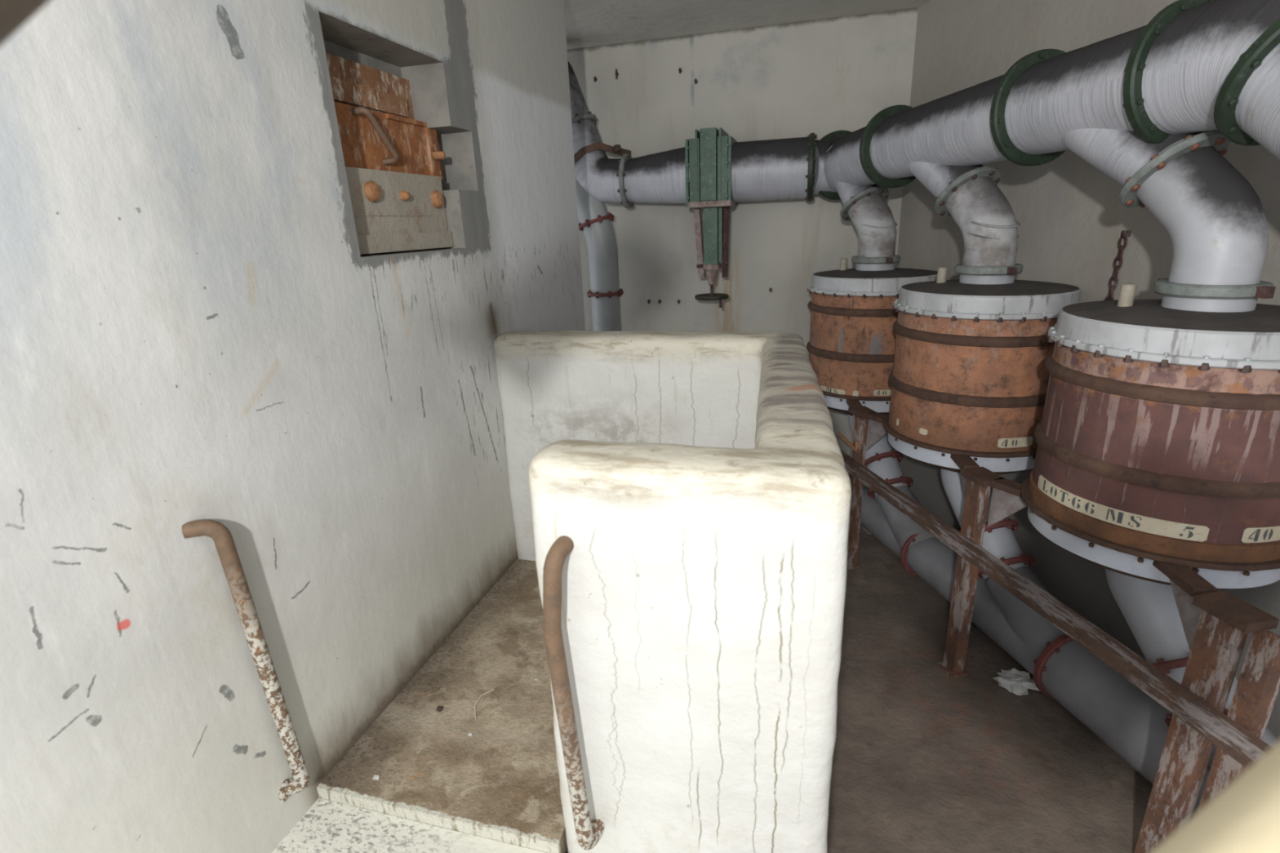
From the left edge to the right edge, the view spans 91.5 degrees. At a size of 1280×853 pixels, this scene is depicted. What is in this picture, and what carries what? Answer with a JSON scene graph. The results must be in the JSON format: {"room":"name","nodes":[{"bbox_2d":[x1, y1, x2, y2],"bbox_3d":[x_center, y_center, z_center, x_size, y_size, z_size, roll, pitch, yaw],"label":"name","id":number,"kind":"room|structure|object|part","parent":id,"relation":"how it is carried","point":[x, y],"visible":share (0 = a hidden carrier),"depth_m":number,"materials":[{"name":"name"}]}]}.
{"room":"bunker ventilation room","nodes":[
{"label":"bunker ventilation room","id":0,"kind":"room"},
{"bbox_2d":[0,0,50,46],"bbox_3d":[-0.294,-0.205,0.227,0.248,0.240,0.120,-12,20,-26],"label":"trim","id":1,"kind":"structure","parent":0,"point":[14,14],"depth_m":0.26,"materials":[{"name":"grey paint"}]},
{"bbox_2d":[0,0,585,852],"bbox_3d":[-1.253,0.042,1.032,0.850,2.660,4.410,3,19,15],"label":"wall","id":2,"kind":"structure","parent":0,"point":[195,324],"depth_m":1.18,"materials":[{"name":"white paint"}]},
{"bbox_2d":[182,519,310,803],"bbox_3d":[-0.765,0.483,1.229,0.068,0.679,0.090,3,19,15],"label":"grab rail","id":3,"kind":"object","parent":2,"relation":"attached to","point":[221,535],"visible":0.98,"depth_m":1.21,"materials":[{"name":"metal"}]},
{"bbox_2d":[325,52,453,254],"bbox_3d":[-0.685,-0.722,1.694,0.109,0.472,0.552,3,19,15],"label":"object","id":4,"kind":"object","parent":2,"relation":"attached to","point":[393,162],"visible":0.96,"depth_m":1.68,"materials":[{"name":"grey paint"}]},
{"bbox_3d":[-0.735,-0.856,1.610,0.020,0.050,0.420,3,19,15],"label":"plate","id":5,"kind":"part","parent":4,"relation":"part of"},
{"bbox_3d":[-0.733,-0.892,1.657,0.020,0.120,0.520,3,19,15],"label":"plate","id":6,"kind":"part","parent":4,"relation":"part of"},
{"bbox_3d":[-0.692,-0.755,1.629,0.057,0.130,0.122,3,19,15],"label":"handle","id":7,"kind":"part","parent":4,"relation":"part of","materials":[{"name":"brown metal"}]},
{"bbox_3d":[-0.696,-0.765,1.690,0.033,0.156,0.540,3,19,15],"label":"door","id":8,"kind":"part","parent":4,"relation":"part of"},
{"bbox_3d":[-0.682,-0.583,1.698,0.050,0.205,0.475,3,19,15],"label":"sill plate","id":9,"kind":"part","parent":4,"relation":"part of","materials":[{"name":"grey paint"}]},
{"bbox_2d":[271,798,545,852],"bbox_3d":[-0.399,1.196,1.018,0.910,0.410,0.800,3,19,15],"label":"stair step","id":10,"kind":"structure","parent":2,"relation":"attached to","point":[327,826],"depth_m":1.34,"materials":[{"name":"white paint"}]},
{"bbox_2d":[567,7,918,488],"bbox_3d":[0.210,-0.935,3.888,4.200,2.700,0.200,3,19,15],"label":"wall","id":11,"kind":"structure","parent":0,"point":[821,77],"depth_m":3.50,"materials":[{"name":"paint"}]},
{"bbox_2d":[615,68,618,79],"bbox_3d":[-0.128,-1.988,3.521,0.018,0.050,0.042,3,19,15],"label":"peg","id":12,"kind":"object","parent":11,"relation":"attached to","point":[616,72],"visible":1,"depth_m":3.51,"materials":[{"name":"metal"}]},
{"bbox_2d":[564,0,930,48],"bbox_3d":[0.688,-1.591,1.509,5.600,0.120,3.700,3,19,15],"label":"ceiling","id":13,"kind":"structure","parent":0,"point":[588,23],"depth_m":3.06,"materials":[{"name":"paint"}]},
{"bbox_2d":[826,526,1152,852],"bbox_3d":[0.668,1.250,1.542,6.000,0.100,5.600,3,19,15],"label":"floor","id":14,"kind":"structure","parent":0,"point":[925,760],"depth_m":1.99,"materials":[{"name":"concrete"}]},
{"bbox_2d":[316,559,568,852],"bbox_3d":[-0.134,0.898,1.851,0.960,0.440,1.045,3,19,15],"label":"landing platform","id":15,"kind":"object","parent":14,"relation":"on","point":[500,782],"visible":0.38,"depth_m":1.54,"materials":[{"name":"brown concrete"}]},
{"bbox_2d":[373,774,379,780],"bbox_3d":[-0.612,0.814,1.448,0.014,0.006,0.011,0,18,7],"label":"crumb","id":16,"kind":"object","parent":15,"relation":"on","point":[375,776],"visible":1,"depth_m":1.45,"materials":[{"name":"white paint"}]},
{"bbox_2d":[435,706,443,711],"bbox_3d":[-0.528,0.745,1.647,0.020,0.008,0.016,3,19,15],"label":"crumb","id":17,"kind":"object","parent":15,"relation":"on","point":[439,708],"visible":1,"depth_m":1.64,"materials":[{"name":"brown"}]},
{"bbox_2d":[474,688,494,719],"bbox_3d":[-0.421,0.733,1.656,0.024,0.008,0.111,2,18,13],"label":"straw","id":18,"kind":"object","parent":15,"relation":"on","point":[493,689],"visible":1,"depth_m":1.66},
{"bbox_2d":[575,177,623,331],"bbox_3d":[-0.245,-0.529,3.814,0.320,1.949,0.219,3,19,15],"label":"pipe","id":19,"kind":"object","parent":14,"relation":"on","point":[596,224],"visible":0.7,"depth_m":3.59,"materials":[{"name":"metal"}]},
{"bbox_2d":[567,60,631,203],"bbox_3d":[-0.339,-1.683,3.499,0.546,0.839,0.338,3,19,15],"label":"corner elbow","id":20,"kind":"object","parent":19,"relation":"attached to","point":[596,173],"visible":0.56,"depth_m":3.41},
{"bbox_2d":[616,146,689,208],"bbox_3d":[0.104,-1.374,3.442,0.411,0.302,0.296,3,19,15],"label":"duct","id":21,"kind":"object","parent":20,"relation":"attached to","point":[660,177],"visible":0.94,"depth_m":3.35,"materials":[{"name":"metal"}]},
{"bbox_2d":[493,330,851,852],"bbox_3d":[-0.058,0.473,1.766,1.132,1.304,1.197,3,19,15],"label":"parapet","id":22,"kind":"object","parent":14,"relation":"on","point":[699,482],"visible":0.94,"depth_m":1.07,"materials":[{"name":"white paint"}]},
{"bbox_2d":[542,535,604,849],"bbox_3d":[-0.114,0.495,1.123,0.058,0.654,0.099,7,20,26],"label":"grab rail","id":23,"kind":"object","parent":22,"relation":"attached to","point":[588,832],"visible":0.96,"depth_m":1.07,"materials":[{"name":"metal"}]},
{"bbox_2d":[993,668,1039,695],"bbox_3d":[1.352,0.916,2.239,0.150,0.052,0.102,3,19,15],"label":"lump","id":24,"kind":"object","parent":14,"relation":"on","point":[1017,682],"visible":0.95,"depth_m":2.23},
{"bbox_2d":[840,399,1279,852],"bbox_3d":[1.398,0.507,2.257,0.631,0.815,3.400,-5,18,-9],"label":"stand","id":25,"kind":"object","parent":14,"relation":"on","point":[1216,625],"visible":0.73,"depth_m":1.50,"materials":[{"name":"paint"}]},
{"bbox_2d":[836,431,858,451],"bbox_3d":[0.946,0.055,2.841,0.016,0.053,0.235,-3,18,-2],"label":"lever","id":26,"kind":"object","parent":25,"relation":"attached to","point":[855,447],"visible":1,"depth_m":2.80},
{"bbox_3d":[1.032,0.677,3.078,0.070,0.012,0.075,-5,18,-9],"label":"plate","id":27,"kind":"part","parent":25,"relation":"part of","materials":[{"name":"paint"}]},
{"bbox_3d":[1.020,0.306,2.958,0.045,0.770,0.058,-5,18,-9],"label":"leg","id":28,"kind":"part","parent":25,"relation":"part of","materials":[{"name":"paint"}]},
{"bbox_3d":[1.009,-0.065,2.827,0.080,0.022,0.110,-5,18,-9],"label":"head plate","id":29,"kind":"part","parent":25,"relation":"part of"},
{"bbox_2d":[806,257,937,416],"bbox_3d":[1.167,-0.447,3.169,0.638,0.793,0.638,-3,18,-2],"label":"barrel","id":30,"kind":"object","parent":25,"relation":"on","point":[851,347],"visible":0.69,"depth_m":2.94,"materials":[{"name":"orange paint"}]},
{"bbox_3d":[0.944,-0.178,3.070,0.011,0.026,0.149,-15,22,-35],"label":"label plate","id":31,"kind":"part","parent":30,"relation":"part of","materials":[{"name":"beige paint"}]},
{"bbox_3d":[1.033,-0.157,2.990,0.026,0.032,0.002,8,20,28],"label":"label plate","id":32,"kind":"part","parent":30,"relation":"part of","materials":[{"name":"beige paint"}]},
{"bbox_3d":[1.180,-0.114,3.277,0.566,0.092,0.566,3,19,15],"label":"dish","id":33,"kind":"part","parent":30,"relation":"part of","materials":[{"name":"white metal"}]},
{"bbox_2d":[840,186,900,271],"bbox_3d":[1.134,-0.961,3.036,0.239,0.395,0.325,-12,21,-29],"label":"pipe","id":34,"kind":"object","parent":30,"relation":"on","point":[873,219],"visible":1,"depth_m":2.96,"materials":[{"name":"grey metal"}]},
{"bbox_2d":[813,0,1279,204],"bbox_3d":[1.263,-0.809,2.000,0.364,0.728,2.729,-5,18,-8],"label":"duct","id":35,"kind":"object","parent":34,"relation":"attached to","point":[1118,102],"visible":0.96,"depth_m":1.64,"materials":[{"name":"metal"}]},
{"bbox_2d":[731,133,837,201],"bbox_3d":[0.769,-1.346,3.263,0.587,0.330,0.330,3,19,15],"label":"duct","id":36,"kind":"object","parent":35,"relation":"attached to","point":[777,169],"visible":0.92,"depth_m":3.16,"materials":[{"name":"metal"}]},
{"bbox_2d":[684,127,737,307],"bbox_3d":[0.397,-1.119,3.412,0.238,0.906,0.320,3,19,15],"label":"valve","id":37,"kind":"object","parent":36,"relation":"attached to","point":[708,155],"visible":0.99,"depth_m":3.25,"materials":[{"name":"green paint"}]},
{"bbox_3d":[0.309,-1.378,3.361,0.071,0.370,0.300,3,19,15],"label":"flange plate","id":38,"kind":"part","parent":37,"relation":"part of","materials":[{"name":"green paint"}]},
{"bbox_3d":[0.468,-1.370,3.318,0.071,0.370,0.300,3,19,15],"label":"flange plate","id":39,"kind":"part","parent":37,"relation":"part of","materials":[{"name":"green paint"}]},
{"bbox_2d":[826,144,879,204],"bbox_3d":[1.072,-1.254,3.105,0.235,0.357,0.329,-12,20,-27],"label":"socket","id":40,"kind":"object","parent":35,"relation":"attached to","point":[837,180],"depth_m":3.03,"materials":[{"name":"paint"}]},
{"bbox_2d":[907,161,982,197],"bbox_3d":[1.197,-1.062,2.462,0.235,0.391,0.420,-9,19,-19],"label":"socket","id":41,"kind":"object","parent":35,"relation":"attached to","point":[935,176],"depth_m":2.36,"materials":[{"name":"paint"}]},
{"bbox_2d":[1061,128,1199,186],"bbox_3d":[1.309,-0.831,1.720,0.235,0.385,0.421,-5,18,-7],"label":"socket","id":42,"kind":"object","parent":35,"relation":"attached to","point":[1118,153],"depth_m":1.64,"materials":[{"name":"paint"}]},
{"bbox_3d":[1.155,-0.726,3.078,0.598,0.061,0.598,3,19,15],"label":"lid","id":43,"kind":"part","parent":30,"relation":"part of","materials":[{"name":"grey paint"}]},
{"bbox_3d":[1.154,-0.765,3.065,0.582,0.020,0.582,3,19,15],"label":"lid","id":44,"kind":"part","parent":30,"relation":"part of","materials":[{"name":"grey metal"}]},
{"bbox_2d":[848,414,913,498],"bbox_3d":[1.220,0.139,3.213,0.225,0.442,0.448,-6,18,-11],"label":"pipe","id":45,"kind":"object","parent":30,"relation":"attached to","point":[881,458],"visible":0.51,"depth_m":3.11,"materials":[{"name":"metal"}]},
{"bbox_3d":[1.154,-0.160,2.953,0.093,0.028,0.005,-1,18,5],"label":"label plate","id":46,"kind":"part","parent":30,"relation":"part of","materials":[{"name":"beige paint"}]},
{"bbox_3d":[1.173,0.911,2.342,0.070,0.012,0.075,-5,18,-9],"label":"plate","id":47,"kind":"part","parent":25,"relation":"part of","materials":[{"name":"paint"}]},
{"bbox_3d":[1.161,0.539,2.221,0.045,0.770,0.058,-5,18,-9],"label":"leg","id":48,"kind":"part","parent":25,"relation":"part of","materials":[{"name":"paint"}]},
{"bbox_2d":[882,266,1080,474],"bbox_3d":[1.308,-0.215,2.436,0.637,0.793,0.638,3,19,15],"label":"barrel","id":49,"kind":"object","parent":25,"relation":"on","point":[969,376],"visible":0.83,"depth_m":2.21,"materials":[{"name":"orange paint"}]},
{"bbox_3d":[1.065,0.019,2.345,0.002,0.023,0.034,-13,21,-30],"label":"label plate","id":50,"kind":"part","parent":49,"relation":"part of","materials":[{"name":"beige paint"}]},
{"bbox_3d":[1.321,0.118,2.545,0.566,0.092,0.566,3,19,15],"label":"dish","id":51,"kind":"part","parent":49,"relation":"part of","materials":[{"name":"white metal"}]},
{"bbox_2d":[934,165,1022,284],"bbox_3d":[1.272,-0.744,2.312,0.239,0.418,0.354,-11,20,-24],"label":"pipe","id":52,"kind":"object","parent":49,"relation":"on","point":[985,218],"visible":0.99,"depth_m":2.24,"materials":[{"name":"grey metal"}]},
{"bbox_2d":[940,468,1035,580],"bbox_3d":[1.360,0.370,2.482,0.225,0.442,0.448,-6,18,-11],"label":"pipe","id":53,"kind":"object","parent":49,"relation":"attached to","point":[999,540],"visible":0.5,"depth_m":2.37,"materials":[{"name":"metal"}]},
{"bbox_3d":[1.296,-0.494,2.346,0.598,0.061,0.598,3,19,15],"label":"lid","id":54,"kind":"part","parent":49,"relation":"part of","materials":[{"name":"grey paint"}]},
{"bbox_3d":[1.294,-0.533,2.334,0.582,0.020,0.582,3,19,15],"label":"lid","id":55,"kind":"part","parent":49,"relation":"part of","materials":[{"name":"grey metal"}]},
{"bbox_3d":[1.337,0.056,2.218,0.129,0.036,0.009,-3,18,-3],"label":"label plate","id":56,"kind":"part","parent":49,"relation":"part of","materials":[{"name":"beige paper"}]},
{"bbox_3d":[1.150,0.168,2.091,0.080,0.022,0.110,-5,18,-9],"label":"head plate","id":57,"kind":"part","parent":25,"relation":"part of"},
{"bbox_3d":[1.106,0.403,2.168,0.048,0.045,3.400,-5,18,-9],"label":"rail","id":58,"kind":"part","parent":25,"relation":"part of","materials":[{"name":"paint"}]},
{"bbox_2d":[1020,283,1279,589],"bbox_3d":[1.447,0.017,1.705,0.638,0.793,0.637,3,19,15],"label":"barrel","id":59,"kind":"object","parent":25,"relation":"on","point":[1157,437],"visible":0.96,"depth_m":1.50,"materials":[{"name":"red-brown paint"},{"name":"rusty iron"},{"name":"pale blue white paint"}]},
{"bbox_3d":[1.228,0.215,1.639,0.077,0.041,0.398,-12,20,-27],"label":"label plate","id":60,"kind":"part","parent":59,"relation":"part of","materials":[{"name":"beige paint"}]},
{"bbox_3d":[1.461,0.350,1.814,0.566,0.092,0.566,3,19,15],"label":"dish","id":61,"kind":"part","parent":59,"relation":"part of","materials":[{"name":"white metal"}]},
{"bbox_3d":[1.436,-0.263,1.615,0.598,0.061,0.598,3,19,15],"label":"lid","id":62,"kind":"part","parent":59,"relation":"part of","materials":[{"name":"grey paint"}]},
{"bbox_3d":[1.434,-0.301,1.602,0.582,0.020,0.582,3,19,15],"label":"lid","id":63,"kind":"part","parent":59,"relation":"part of","materials":[{"name":"grey metal"}]},
{"bbox_2d":[1105,568,1237,726],"bbox_3d":[1.500,0.602,1.750,0.225,0.442,0.448,-6,18,-11],"label":"pipe","id":64,"kind":"object","parent":59,"relation":"attached to","point":[1149,609],"visible":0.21,"depth_m":1.73,"materials":[{"name":"metal"}]},
{"bbox_2d":[1118,129,1275,311],"bbox_3d":[1.414,-0.513,1.567,0.237,0.429,0.366,-10,20,-23],"label":"pipe","id":65,"kind":"object","parent":59,"relation":"on","point":[1215,220],"visible":0.98,"depth_m":1.50,"materials":[{"name":"grey metal"}]},
{"bbox_3d":[1.477,0.255,1.475,0.106,0.039,0.006,-4,18,-4],"label":"label plate","id":66,"kind":"part","parent":59,"relation":"part of","materials":[{"name":"beige paint"}]},
{"bbox_3d":[1.302,0.772,1.485,0.045,0.770,0.066,-5,18,-9],"label":"leg","id":67,"kind":"part","parent":25,"relation":"part of","materials":[{"name":"paint"}]},
{"bbox_3d":[1.291,0.402,1.355,0.080,0.022,0.110,-5,18,-9],"label":"head plate","id":68,"kind":"part","parent":25,"relation":"part of","materials":[{"name":"brown wood"}]},
{"bbox_3d":[1.344,0.791,1.422,0.045,0.770,0.045,-5,18,-9],"label":"leg","id":69,"kind":"part","parent":25,"relation":"part of","materials":[{"name":"paint"}]},
{"bbox_2d":[848,474,1279,817],"bbox_3d":[1.477,0.769,2.142,0.264,0.382,3.402,-5,18,-9],"label":"pipe","id":70,"kind":"object","parent":14,"relation":"on","point":[1131,722],"visible":0.62,"depth_m":2.12,"materials":[{"name":"metal"}]},
{"bbox_2d":[876,485,934,548],"bbox_3d":[1.306,0.459,3.018,0.200,0.321,0.358,-5,18,-9],"label":"socket","id":71,"kind":"object","parent":70,"relation":"attached to","point":[895,530],"depth_m":2.98,"materials":[{"name":"paint"}]},
{"bbox_2d":[985,566,1065,648],"bbox_3d":[1.430,0.693,2.282,0.200,0.321,0.358,-8,19,-17],"label":"socket","id":72,"kind":"object","parent":70,"relation":"attached to","point":[1010,623],"depth_m":2.27,"materials":[{"name":"paint"}]},
{"bbox_2d":[885,0,1279,741],"bbox_3d":[1.966,-0.122,1.133,0.200,2.660,5.000,-5,18,-9],"label":"wall","id":73,"kind":"structure","parent":0,"point":[1071,215],"depth_m":2.41,"materials":[{"name":"paint"}]},
{"bbox_2d":[1104,230,1131,300],"bbox_3d":[1.650,-0.539,2.157,0.029,0.266,0.039,3,19,15],"label":"chain","id":74,"kind":"object","parent":73,"relation":"hanging from","point":[1124,233],"visible":0.91,"depth_m":2.15,"materials":[{"name":"metal"}]},
{"bbox_2d":[1150,741,1279,852],"bbox_3d":[0.328,0.170,0.188,0.375,0.384,0.201,-5,18,-7],"label":"trim","id":75,"kind":"structure","parent":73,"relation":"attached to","point":[1244,817],"depth_m":0.24,"materials":[{"name":"beige paint"}]}
]}

